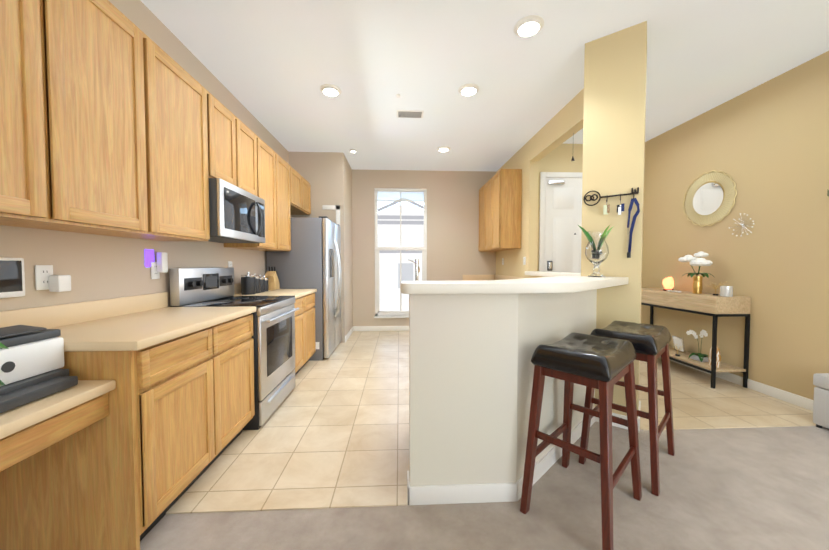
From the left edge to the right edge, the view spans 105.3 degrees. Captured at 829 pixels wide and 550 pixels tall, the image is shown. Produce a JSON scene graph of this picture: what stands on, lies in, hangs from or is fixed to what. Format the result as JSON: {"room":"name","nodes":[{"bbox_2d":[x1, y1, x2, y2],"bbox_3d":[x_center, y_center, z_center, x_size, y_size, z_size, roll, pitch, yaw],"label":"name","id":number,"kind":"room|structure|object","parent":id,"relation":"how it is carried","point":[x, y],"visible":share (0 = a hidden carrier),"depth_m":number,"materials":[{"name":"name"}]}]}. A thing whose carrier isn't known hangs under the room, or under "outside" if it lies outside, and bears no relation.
{"room":"kitchen","nodes":[
{"label":"kitchen","id":0,"kind":"room"},
{"bbox_2d":[0,0,288,310],"bbox_3d":[-1.801,-0.294,1.485,0.120,2.920,8.640,0,2,-3],"label":"wall","id":1,"kind":"structure","parent":0,"point":[97,267],"depth_m":1.94,"materials":[{"name":"beige paint"}]},
{"bbox_2d":[0,257,24,297],"bbox_3d":[-1.717,0.013,1.284,0.022,0.170,0.220,0,2,-3],"label":"tablet","id":2,"kind":"object","parent":1,"relation":"attached to","point":[12,278],"visible":0.98,"depth_m":1.34,"materials":[{"name":"white plastic"}]},
{"bbox_2d":[0,0,79,227],"bbox_3d":[-1.550,-0.732,0.954,0.328,1.070,0.623,0,2,-3],"label":"upper cabinet","id":3,"kind":"object","parent":1,"relation":"attached to","point":[38,105],"depth_m":1.18,"materials":[{"name":"brown wood"}]},
{"bbox_2d":[35,265,70,291],"bbox_3d":[-1.711,0.017,1.502,0.055,0.128,0.106,0,2,-3],"label":"electrical outlet","id":4,"kind":"object","parent":1,"relation":"attached to","point":[46,278],"visible":0.98,"depth_m":1.50,"materials":[{"name":"white plastic"}]},
{"bbox_2d":[35,0,163,239],"bbox_3d":[-1.573,-0.748,1.436,0.328,1.070,0.623,0,2,-3],"label":"upper cabinet","id":5,"kind":"object","parent":1,"relation":"attached to","point":[115,121],"depth_m":1.51,"materials":[{"name":"brown wood"}]},
{"bbox_2d":[0,283,241,327],"bbox_3d":[-1.752,0.260,2.006,0.020,0.262,3.840,0,2,-3],"label":"backsplash","id":6,"kind":"structure","parent":1,"relation":"attached to","point":[53,315],"depth_m":1.64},
{"bbox_2d":[145,249,167,278],"bbox_3d":[-1.746,-0.071,2.146,0.047,0.198,0.140,0,2,-3],"label":"electrical outlet","id":7,"kind":"object","parent":1,"relation":"attached to","point":[159,266],"visible":1,"depth_m":2.16,"materials":[{"name":"white plastic"}]},
{"bbox_2d":[115,48,219,240],"bbox_3d":[-1.598,-0.764,1.953,0.328,1.070,0.692,0,2,-3],"label":"upper cabinet","id":8,"kind":"object","parent":1,"relation":"attached to","point":[187,109],"depth_m":2.01,"materials":[{"name":"brown wood"}]},
{"bbox_2d":[216,99,243,189],"bbox_3d":[-1.622,-1.008,2.447,0.328,0.614,0.454,0,2,-3],"label":"upper cabinet","id":9,"kind":"object","parent":1,"relation":"attached to","point":[231,129],"depth_m":2.53,"materials":[{"name":"brown wood"}]},
{"bbox_2d":[208,178,264,242],"bbox_3d":[-1.568,-0.494,2.624,0.450,0.414,0.759,0,2,-3],"label":"microwave","id":10,"kind":"object","parent":9,"relation":"attached to","point":[236,214],"visible":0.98,"depth_m":2.47,"materials":[{"name":"grey metal"}]},
{"bbox_2d":[224,139,279,250],"bbox_3d":[-1.659,-0.806,3.223,0.328,1.070,0.595,0,2,-3],"label":"upper cabinet","id":11,"kind":"object","parent":1,"relation":"attached to","point":[269,159],"depth_m":3.29,"materials":[{"name":"brown wood"}]},
{"bbox_2d":[244,124,259,196],"bbox_3d":[-1.637,-1.019,2.761,0.328,0.614,0.455,0,2,-3],"label":"upper cabinet","id":12,"kind":"object","parent":1,"relation":"attached to","point":[251,140],"depth_m":2.89,"materials":[{"name":"brown wood"}]},
{"bbox_2d":[280,157,291,250],"bbox_3d":[-1.679,-0.819,3.643,0.328,1.070,0.526,0,2,-3],"label":"upper cabinet","id":13,"kind":"object","parent":1,"relation":"attached to","point":[285,169],"depth_m":3.75,"materials":[{"name":"brown wood"}]},
{"bbox_2d":[292,168,303,211],"bbox_3d":[-1.704,-1.131,4.157,0.328,0.480,0.524,0,2,-3],"label":"upper cabinet","id":14,"kind":"object","parent":1,"relation":"attached to","point":[297,180],"depth_m":4.23,"materials":[{"name":"brown wood"}]},
{"bbox_2d":[292,179,310,214],"bbox_3d":[-1.722,-1.144,4.541,0.328,0.480,0.524,0,2,-3],"label":"upper cabinet","id":15,"kind":"object","parent":1,"relation":"attached to","point":[307,187],"depth_m":4.65,"materials":[{"name":"brown wood"}]},
{"bbox_2d":[345,326,813,504],"bbox_3d":[0.803,1.116,1.596,5.090,0.095,8.520,0,2,-3],"label":"baseboard","id":16,"kind":"structure","parent":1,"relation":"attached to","point":[462,493],"depth_m":1.64,"materials":[{"name":"white wood"}]},
{"bbox_2d":[289,152,352,342],"bbox_3d":[-1.512,-0.417,5.272,0.820,2.920,0.860,0,2,-3],"label":"wall","id":17,"kind":"structure","parent":0,"point":[327,176],"depth_m":4.83,"materials":[{"name":"beige paint"}]},
{"bbox_2d":[322,205,340,342],"bbox_3d":[-1.269,-0.003,4.860,0.265,2.120,0.012,0,2,-3],"label":"door frame","id":18,"kind":"structure","parent":17,"relation":"attached to","point":[332,207],"depth_m":4.83,"materials":[{"name":"white wood"}]},
{"bbox_2d":[352,170,496,325],"bbox_3d":[0.597,-0.436,5.863,5.330,2.920,0.120,0,2,-3],"label":"wall","id":19,"kind":"structure","parent":0,"point":[453,253],"depth_m":5.77,"materials":[{"name":"beige paint"}]},
{"bbox_2d":[374,188,426,317],"bbox_3d":[-0.250,-0.394,5.784,0.990,2.360,0.100,0,2,-3],"label":"window","id":20,"kind":"structure","parent":19,"relation":"in","point":[402,192],"depth_m":5.77,"materials":[{"name":"white"}]},
{"bbox_2d":[140,421,828,549],"bbox_3d":[0.801,1.186,1.658,5.330,0.050,8.640,0,2,-3],"label":"floor carpet","id":21,"kind":"object","parent":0,"point":[762,488],"visible":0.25,"depth_m":1.54,"materials":[{"name":"beige carpet"}]},
{"bbox_2d":[520,332,641,549],"bbox_3d":[0.853,0.749,1.591,0.554,0.828,0.394,-2,3,-44],"label":"stool","id":22,"kind":"object","parent":21,"relation":"on","point":[603,365],"visible":1,"depth_m":1.51,"materials":[{"name":"black leather"}]},
{"bbox_2d":[579,321,674,495],"bbox_3d":[1.340,0.737,1.975,0.554,0.828,0.394,-2,3,-44],"label":"stool","id":23,"kind":"object","parent":21,"relation":"on","point":[650,342],"visible":0.71,"depth_m":1.85,"materials":[{"name":"brown wood"}]},
{"bbox_2d":[813,373,828,428],"bbox_3d":[3.175,0.954,1.870,0.305,0.400,1.060,0,2,-3],"label":"ottoman","id":24,"kind":"object","parent":21,"relation":"on","point":[821,405],"visible":0.96,"depth_m":2.34,"materials":[{"name":"white fabric"}]},
{"bbox_2d":[140,0,828,171],"bbox_3d":[0.801,-1.797,1.561,5.330,0.080,8.640,0,2,-3],"label":"ceiling","id":25,"kind":"structure","parent":0,"point":[272,66],"depth_m":2.64,"materials":[{"name":"white paint"}]},
{"bbox_2d":[320,84,340,96],"bbox_3d":[-0.816,-1.792,3.084,0.205,0.026,0.205,0,2,-3],"label":"recessed light","id":26,"kind":"object","parent":25,"relation":"in","point":[331,90],"visible":1,"depth_m":3.07,"materials":[{"name":"white"}]},
{"bbox_2d":[396,94,423,117],"bbox_3d":[-0.044,-1.807,3.408,0.300,0.020,0.491,0,2,-3],"label":"ceiling vent","id":27,"kind":"object","parent":25,"relation":"in","point":[409,114],"visible":0.98,"depth_m":3.55,"materials":[{"name":"white metal"}]},
{"bbox_2d":[437,146,450,151],"bbox_3d":[0.429,-1.842,4.644,0.205,0.026,0.205,0,2,-3],"label":"recessed light","id":28,"kind":"object","parent":25,"relation":"in","point":[443,148],"visible":0.98,"depth_m":4.62,"materials":[{"name":"white"}]},
{"bbox_2d":[458,83,478,95],"bbox_3d":[0.526,-1.791,3.075,0.205,0.026,0.205,0,2,-3],"label":"recessed light","id":29,"kind":"object","parent":25,"relation":"in","point":[469,89],"visible":0.98,"depth_m":3.05,"materials":[{"name":"white"}]},
{"bbox_2d":[514,15,543,36],"bbox_3d":[0.815,-1.765,2.259,0.205,0.026,0.205,0,2,-3],"label":"recessed light","id":30,"kind":"object","parent":25,"relation":"in","point":[529,26],"visible":0.94,"depth_m":2.24,"materials":[{"name":"white"}]},
{"bbox_2d":[166,331,815,513],"bbox_3d":[0.701,1.090,3.744,5.090,0.006,4.220,0,2,-3],"label":"floor","id":31,"kind":"structure","parent":0,"point":[332,431],"depth_m":2.36,"materials":[{"name":"beige tile"}]},
{"bbox_2d":[0,323,223,549],"bbox_3d":[-1.431,0.727,1.551,0.616,0.875,0.586,0,2,-3],"label":"base cabinet","id":32,"kind":"object","parent":31,"relation":"on","point":[130,437],"depth_m":1.27,"materials":[{"name":"brown wood"}]},
{"bbox_2d":[0,379,115,442],"bbox_3d":[-1.427,0.453,0.676,0.542,0.040,1.140,0,2,-3],"label":"countertop","id":33,"kind":"structure","parent":32,"relation":"on","point":[13,421],"depth_m":1.04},
{"bbox_2d":[0,342,8,384],"bbox_3d":[-1.271,0.175,0.532,0.664,0.522,0.855,0,2,-3],"label":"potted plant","id":34,"kind":"object","parent":33,"relation":"on","point":[5,347],"visible":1,"depth_m":0.94,"materials":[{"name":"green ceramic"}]},
{"bbox_2d":[0,325,77,412],"bbox_3d":[-1.469,0.304,1.020,0.442,0.231,0.408,0,2,-3],"label":"printer","id":35,"kind":"object","parent":33,"relation":"on","point":[31,360],"visible":1,"depth_m":1.10,"materials":[{"name":"grey plastic"}]},
{"bbox_2d":[44,307,255,350],"bbox_3d":[-1.431,0.263,1.748,0.636,0.040,1.042,0,2,-3],"label":"countertop","id":36,"kind":"structure","parent":32,"relation":"on","point":[141,330],"depth_m":1.53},
{"bbox_2d":[169,267,298,429],"bbox_3d":[-1.423,0.533,2.665,0.687,1.190,0.759,0,2,-3],"label":"stove","id":37,"kind":"object","parent":31,"relation":"on","point":[273,336],"visible":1,"depth_m":2.50,"materials":[{"name":"silver metal"}]},
{"bbox_2d":[224,315,254,450],"bbox_3d":[-1.453,0.712,1.999,0.616,0.875,0.568,0,2,-3],"label":"base cabinet","id":38,"kind":"object","parent":31,"relation":"on","point":[239,402],"depth_m":2.08,"materials":[{"name":"brown wood"}]},
{"bbox_2d":[238,295,307,374],"bbox_3d":[-1.515,0.670,3.307,0.616,0.875,0.513,0,2,-3],"label":"base cabinet","id":39,"kind":"object","parent":31,"relation":"on","point":[301,315],"depth_m":3.42,"materials":[{"name":"brown wood"}]},
{"bbox_2d":[234,289,315,298],"bbox_3d":[-1.515,0.206,3.487,0.636,0.040,0.902,0,2,-3],"label":"countertop","id":40,"kind":"structure","parent":39,"relation":"on","point":[298,293],"depth_m":3.41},
{"bbox_2d":[241,272,255,294],"bbox_3d":[-1.683,0.081,3.206,0.135,0.225,0.135,0,2,-3],"label":"canister","id":41,"kind":"object","parent":40,"relation":"on","point":[248,283],"visible":1,"depth_m":3.15,"materials":[{"name":"black plastic"}]},
{"bbox_2d":[253,274,260,292],"bbox_3d":[-1.690,0.087,3.341,0.118,0.205,0.118,0,2,-3],"label":"canister","id":42,"kind":"object","parent":40,"relation":"on","point":[258,284],"visible":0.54,"depth_m":3.32,"materials":[{"name":"black plastic"}]},
{"bbox_2d":[258,275,264,291],"bbox_3d":[-1.695,0.091,3.461,0.106,0.190,0.106,0,2,-3],"label":"canister","id":43,"kind":"object","parent":40,"relation":"on","point":[262,284],"visible":0.52,"depth_m":3.44,"materials":[{"name":"black plastic"}]},
{"bbox_2d":[262,276,267,290],"bbox_3d":[-1.700,0.095,3.571,0.094,0.175,0.094,0,2,-3],"label":"canister","id":44,"kind":"object","parent":40,"relation":"on","point":[266,284],"visible":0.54,"depth_m":3.55,"materials":[{"name":"black plastic"}]},
{"bbox_2d":[265,266,279,289],"bbox_3d":[-1.698,0.037,3.773,0.105,0.277,0.184,0,2,-3],"label":"knife block","id":45,"kind":"object","parent":40,"relation":"on","point":[273,279],"visible":0.94,"depth_m":3.72,"materials":[{"name":"brown wood"}]},
{"bbox_2d":[266,216,341,360],"bbox_3d":[-1.442,0.162,4.405,0.837,1.820,0.902,0,2,-3],"label":"fridge","id":46,"kind":"object","parent":31,"relation":"on","point":[311,259],"visible":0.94,"depth_m":3.96,"materials":[{"name":"grey metal"}]},
{"bbox_2d":[308,295,315,360],"bbox_3d":[-1.534,0.657,3.693,0.616,0.875,0.513,0,2,-3],"label":"base cabinet","id":47,"kind":"object","parent":31,"relation":"on","point":[311,298],"depth_m":3.81,"materials":[{"name":"brown wood"}]},
{"bbox_2d":[463,275,521,279],"bbox_3d":[1.228,0.533,5.122,0.617,1.030,1.477,0,2,-3],"label":"countertop","id":48,"kind":"structure","parent":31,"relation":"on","point":[483,277],"depth_m":5.82,"materials":[{"name":"brown wood"}]},
{"bbox_2d":[641,288,750,388],"bbox_3d":[3.064,0.645,3.683,0.360,0.900,1.200,0,2,-3],"label":"console","id":49,"kind":"object","parent":31,"relation":"on","point":[711,304],"visible":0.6,"depth_m":3.16,"materials":[{"name":"brown wood"}]},
{"bbox_2d":[662,277,673,290],"bbox_3d":[3.042,0.104,3.796,0.117,0.170,0.104,0,2,-3],"label":"salt lamp","id":50,"kind":"object","parent":49,"relation":"on","point":[668,283],"visible":0.94,"depth_m":3.76,"materials":[{"name":"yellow stone"}]},
{"bbox_2d":[672,335,685,352],"bbox_3d":[3.090,0.808,3.699,0.048,0.177,0.140,0,2,-3],"label":"photo frame","id":51,"kind":"object","parent":49,"relation":"on","point":[679,341],"visible":0.96,"depth_m":3.69,"materials":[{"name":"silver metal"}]},
{"bbox_2d":[678,251,714,293],"bbox_3d":[3.070,-0.028,3.436,0.257,0.460,0.333,0,2,-3],"label":"vase","id":52,"kind":"object","parent":49,"relation":"on","point":[697,285],"visible":1,"depth_m":3.40,"materials":[{"name":"brown"}]},
{"bbox_2d":[686,330,708,361],"bbox_3d":[3.055,0.742,3.386,0.190,0.344,0.247,0,2,-3],"label":"orchid","id":53,"kind":"object","parent":49,"relation":"on","point":[700,357],"visible":0.98,"depth_m":3.37,"materials":[{"name":"white plant"}]},
{"bbox_2d":[708,346,720,367],"bbox_3d":[3.024,0.800,3.186,0.024,0.242,0.120,0,2,-3],"label":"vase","id":54,"kind":"object","parent":49,"relation":"on","point":[718,359],"visible":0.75,"depth_m":3.15,"materials":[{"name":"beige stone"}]},
{"bbox_2d":[706,281,726,295],"bbox_3d":[3.100,0.133,3.247,0.140,0.148,0.157,0,2,-3],"label":"ornament","id":55,"kind":"object","parent":49,"relation":"on","point":[719,284],"visible":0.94,"depth_m":3.23,"materials":[{"name":"gold metal"}]},
{"bbox_2d":[720,286,732,296],"bbox_3d":[3.086,0.161,3.132,0.094,0.100,0.094,0,2,-3],"label":"candle","id":56,"kind":"object","parent":49,"relation":"on","point":[726,291],"visible":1,"depth_m":3.10,"materials":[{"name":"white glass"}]},
{"bbox_2d":[409,289,596,485],"bbox_3d":[0.689,0.613,2.067,1.467,1.070,0.885,0,2,-3],"label":"wall","id":57,"kind":"structure","parent":0,"point":[471,369],"depth_m":1.61,"materials":[{"name":"white paint"}]},
{"bbox_2d":[401,276,628,293],"bbox_3d":[0.742,0.049,2.049,1.664,0.052,0.980,0,2,-3],"label":"bar","id":58,"kind":"object","parent":57,"relation":"on","point":[557,284],"visible":0.98,"depth_m":1.55,"materials":[{"name":"white laminate"}]},
{"bbox_2d":[578,225,613,276],"bbox_3d":[1.319,-0.173,2.301,0.313,0.373,0.180,0,2,-3],"label":"vase","id":59,"kind":"object","parent":58,"relation":"on","point":[596,251],"visible":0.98,"depth_m":2.26,"materials":[{"name":"clear glass"}]},
{"bbox_2d":[496,140,537,277],"bbox_3d":[1.599,-0.412,5.105,0.120,2.920,1.490,0,2,-3],"label":"wall","id":60,"kind":"structure","parent":0,"point":[513,266],"depth_m":4.47,"materials":[{"name":"beige paint"}]},
{"bbox_2d":[478,169,521,251],"bbox_3d":[1.367,-0.983,5.209,0.327,1.145,1.217,0,2,-3],"label":"upper cabinet","id":61,"kind":"object","parent":60,"relation":"attached to","point":[500,199],"visible":1,"depth_m":4.62,"materials":[{"name":"brown wood"}]},
{"bbox_2d":[502,257,525,264],"bbox_3d":[1.539,-0.217,4.964,0.008,0.116,1.012,0,2,-3],"label":"electrical outlet","id":62,"kind":"object","parent":60,"relation":"attached to","point":[524,260],"visible":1,"depth_m":4.52,"materials":[{"name":"white plastic"}]},
{"bbox_2d":[530,88,583,160],"bbox_3d":[1.676,-1.674,3.465,0.120,0.290,1.710,0,2,-3],"label":"header beam","id":63,"kind":"structure","parent":0,"point":[562,125],"depth_m":3.54,"materials":[{"name":"beige paint"}]},
{"bbox_2d":[537,144,582,270],"bbox_3d":[2.505,-0.395,4.583,1.640,2.920,0.120,0,2,-3],"label":"wall","id":64,"kind":"structure","parent":0,"point":[558,158],"depth_m":4.46,"materials":[{"name":"beige paint"}]},
{"bbox_2d":[539,172,582,272],"bbox_3d":[2.300,-0.189,4.483,1.070,2.515,0.070,0,2,-3],"label":"entry door","id":65,"kind":"structure","parent":64,"relation":"in","point":[560,218],"depth_m":4.47,"materials":[{"name":"white wood"}]},
{"bbox_2d":[581,21,646,417],"bbox_3d":[1.583,-0.328,2.528,0.387,2.920,0.380,1,2,36],"label":"pillar","id":66,"kind":"structure","parent":0,"point":[615,78],"depth_m":2.35,"materials":[{"name":"beige paint"}]},
{"bbox_2d":[583,187,639,257],"bbox_3d":[1.459,-0.387,2.359,0.364,0.518,0.052,2,2,39],"label":"key rack","id":67,"kind":"object","parent":66,"relation":"attached to","point":[606,208],"visible":0.98,"depth_m":2.29,"materials":[{"name":"brown metal"}]},
{"bbox_2d":[641,51,828,399],"bbox_3d":[3.435,-0.280,1.051,0.120,2.920,7.270,0,2,-3],"label":"wall","id":68,"kind":"structure","parent":0,"point":[765,146],"depth_m":3.00,"materials":[{"name":"beige paint"}]},
{"bbox_2d":[683,170,736,226],"bbox_3d":[3.249,-0.840,3.503,0.022,0.601,0.610,0,2,-3],"label":"round mirror","id":69,"kind":"object","parent":68,"relation":"attached to","point":[707,201],"visible":1,"depth_m":3.48,"materials":[{"name":"white mirror"}]},
{"bbox_2d":[729,213,753,235],"bbox_3d":[3.257,-0.501,3.152,0.032,0.234,0.234,0,2,-3],"label":"starburst","id":70,"kind":"object","parent":68,"relation":"attached to","point":[742,225],"visible":0.94,"depth_m":3.15,"materials":[{"name":"silver metal"}]},
{"bbox_3d":[1.676,0.565,3.538,0.120,1.070,1.710,0,2,-3],"label":"wall","id":71,"kind":"structure","parent":0,"visible":0},
{"bbox_2d":[525,271,580,276],"bbox_3d":[1.666,-0.002,3.617,0.230,0.052,1.505,0,2,-3],"label":"pass-through ledge","id":72,"kind":"object","parent":71,"relation":"on","point":[542,273],"visible":0.54,"depth_m":3.64,"materials":[{"name":"white laminate"}]},
{"label":"outside","id":73,"kind":"structure","parent":0,"visible":0},
{"bbox_3d":[1.734,6.224,33.660,70.000,0.200,53.080,0,2,-3],"label":"ground","id":74,"kind":"structure","parent":73,"visible":0},
{"bbox_2d":[378,199,423,310],"bbox_3d":[-0.741,0.970,22.442,20.000,11.032,8.900,0,2,-3],"label":"house","id":75,"kind":"structure","parent":74,"relation":"on","point":[412,226],"depth_m":18.79,"materials":[{"name":"white"}]},
{"bbox_3d":[0.208,0.692,2.011,0.458,0.915,0.566,0,2,-3],"label":"cabinet","id":76,"kind":"object","parent":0,"visible":0},
{"bbox_2d":[408,259,419,280],"bbox_3d":[-0.003,0.055,2.257,0.091,0.340,0.169,0,2,-3],"label":"faucet","id":77,"kind":"object","parent":76,"relation":"on","point":[417,268],"visible":0.62,"depth_m":2.18,"materials":[{"name":"silver metal"}]}
]}

